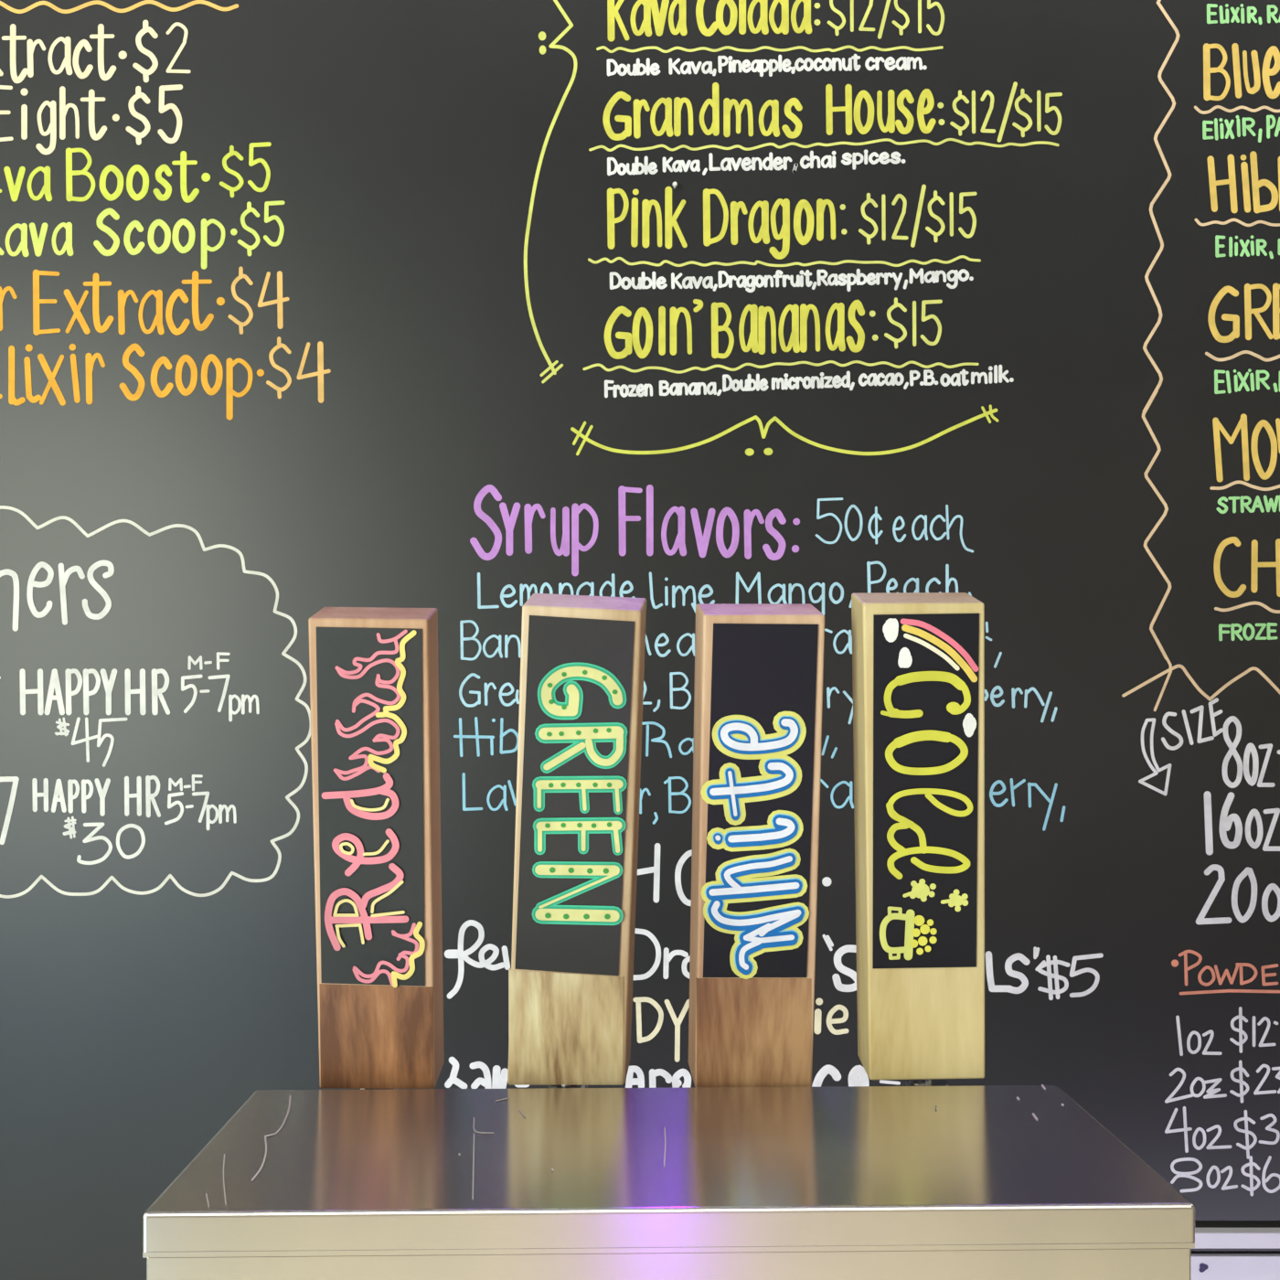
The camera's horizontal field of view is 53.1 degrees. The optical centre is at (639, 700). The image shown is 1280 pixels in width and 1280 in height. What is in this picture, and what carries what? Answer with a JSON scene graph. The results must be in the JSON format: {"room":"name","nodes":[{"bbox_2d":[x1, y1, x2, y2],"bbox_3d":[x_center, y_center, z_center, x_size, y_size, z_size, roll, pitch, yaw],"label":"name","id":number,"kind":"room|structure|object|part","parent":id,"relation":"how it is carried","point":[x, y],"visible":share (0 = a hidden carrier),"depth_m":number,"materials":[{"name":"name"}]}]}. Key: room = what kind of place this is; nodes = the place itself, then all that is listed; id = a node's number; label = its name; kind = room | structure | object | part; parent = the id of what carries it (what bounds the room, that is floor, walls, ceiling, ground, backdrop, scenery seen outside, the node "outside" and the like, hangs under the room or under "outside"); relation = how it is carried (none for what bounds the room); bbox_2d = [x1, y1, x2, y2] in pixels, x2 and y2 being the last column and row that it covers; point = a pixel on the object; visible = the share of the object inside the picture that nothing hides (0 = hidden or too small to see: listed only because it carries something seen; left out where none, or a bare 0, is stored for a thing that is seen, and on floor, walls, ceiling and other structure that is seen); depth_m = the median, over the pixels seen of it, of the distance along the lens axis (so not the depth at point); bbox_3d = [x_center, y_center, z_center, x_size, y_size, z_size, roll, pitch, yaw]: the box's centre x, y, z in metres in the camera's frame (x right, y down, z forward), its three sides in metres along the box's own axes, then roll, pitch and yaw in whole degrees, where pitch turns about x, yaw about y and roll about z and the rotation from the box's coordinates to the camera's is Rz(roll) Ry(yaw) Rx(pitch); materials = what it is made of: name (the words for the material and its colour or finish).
{"room":"kava bar","nodes":[
{"label":"kava bar","id":0,"kind":"room"},
{"bbox_2d":[0,0,1279,1279],"bbox_3d":[0.000,-0.183,1.760,6.400,3.400,0.121,0,0,0],"label":"wall","id":1,"kind":"structure","parent":0,"point":[306,307],"depth_m":1.70,"materials":[{"name":"paint"}]},
{"bbox_2d":[1190,1253,1279,1279],"bbox_3d":[1.782,1.126,1.696,2.836,0.782,0.008,0,0,0],"label":"trim","id":2,"kind":"structure","parent":1,"relation":"attached to","point":[1203,1266],"depth_m":1.69,"materials":[{"name":"white paint"}]},
{"bbox_2d":[1190,1227,1279,1248],"bbox_3d":[1.782,0.710,1.691,2.836,0.021,0.018,0,0,0],"label":"trim","id":3,"kind":"structure","parent":1,"relation":"attached to","point":[1205,1238],"depth_m":1.68,"materials":[{"name":"white paint"}]},
{"bbox_3d":[0.000,1.567,-0.650,6.400,0.100,4.700,0,0,0],"label":"floor","id":4,"kind":"structure","parent":0,"visible":0},
{"bbox_3d":[0.490,1.002,0.660,2.220,1.030,0.640,0,0,0],"label":"countertop","id":5,"kind":"structure","parent":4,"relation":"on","visible":0},
{"bbox_2d":[142,1078,1194,1279],"bbox_3d":[0.012,0.352,0.668,0.451,0.270,0.243,0,0,-1],"label":"tap tower","id":6,"kind":"object","parent":5,"relation":"on","point":[937,1180],"visible":0.99,"depth_m":0.57,"materials":[{"name":"metal"}]},
{"bbox_2d":[356,1088,392,1089],"bbox_3d":[-0.154,0.299,0.749,0.030,0.153,0.074,0,0,-1],"label":"faucet","id":7,"kind":"object","parent":6,"relation":"on","point":[357,1089],"depth_m":0.74,"materials":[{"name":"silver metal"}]},
{"bbox_2d":[308,607,444,1088],"bbox_3d":[-0.149,0.086,0.730,0.068,0.278,0.071,0,0,0],"label":"tap","id":8,"kind":"object","parent":6,"relation":"attached to","point":[374,671],"visible":1,"depth_m":0.71,"materials":[{"name":"brown wood"}]},
{"bbox_3d":[-0.149,0.060,0.710,0.061,0.202,0.030,0,0,0],"label":"chalk panel","id":9,"kind":"part","parent":8,"relation":"part of","materials":[{"name":"black paint"}]},
{"bbox_2d":[545,1085,586,1087],"bbox_3d":[-0.043,0.299,0.750,0.030,0.153,0.072,0,0,-1],"label":"faucet","id":10,"kind":"object","parent":6,"relation":"on","point":[548,1086],"depth_m":0.74,"materials":[{"name":"silver metal"}]},
{"bbox_2d":[507,593,646,1085],"bbox_3d":[-0.036,0.082,0.730,0.080,0.286,0.071,0,0,0],"label":"tap","id":11,"kind":"object","parent":6,"relation":"attached to","point":[570,974],"visible":1,"depth_m":0.71,"materials":[{"name":"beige wood"}]},
{"bbox_3d":[-0.037,0.054,0.710,0.067,0.202,0.030,0,0,0],"label":"chalk panel","id":12,"kind":"part","parent":11,"relation":"part of","materials":[{"name":"black paint"}]},
{"bbox_2d":[688,603,824,1087],"bbox_3d":[0.065,0.085,0.730,0.072,0.280,0.071,0,0,0],"label":"tap","id":13,"kind":"object","parent":6,"relation":"attached to","point":[758,693],"visible":1,"depth_m":0.71,"materials":[{"name":"brown wood"}]},
{"bbox_3d":[0.066,0.057,0.710,0.061,0.198,0.030,0,0,0],"label":"chalk panel","id":14,"kind":"part","parent":13,"relation":"part of","materials":[{"name":"black paint"}]},
{"bbox_2d":[851,592,984,1085],"bbox_3d":[0.159,0.082,0.730,0.077,0.286,0.071,0,0,0],"label":"tap","id":15,"kind":"object","parent":6,"relation":"on","point":[918,658],"visible":1,"depth_m":0.71,"materials":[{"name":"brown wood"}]},
{"bbox_3d":[0.158,0.052,0.710,0.063,0.199,0.029,0,0,0],"label":"chalk panel","id":16,"kind":"part","parent":15,"relation":"part of","materials":[{"name":"black paint"}]},
{"bbox_2d":[906,1078,948,1086],"bbox_3d":[0.168,0.299,0.752,0.030,0.153,0.068,0,0,-1],"label":"faucet","id":17,"kind":"object","parent":6,"relation":"on","point":[936,1082],"depth_m":0.75,"materials":[{"name":"silver metal"}]}
]}

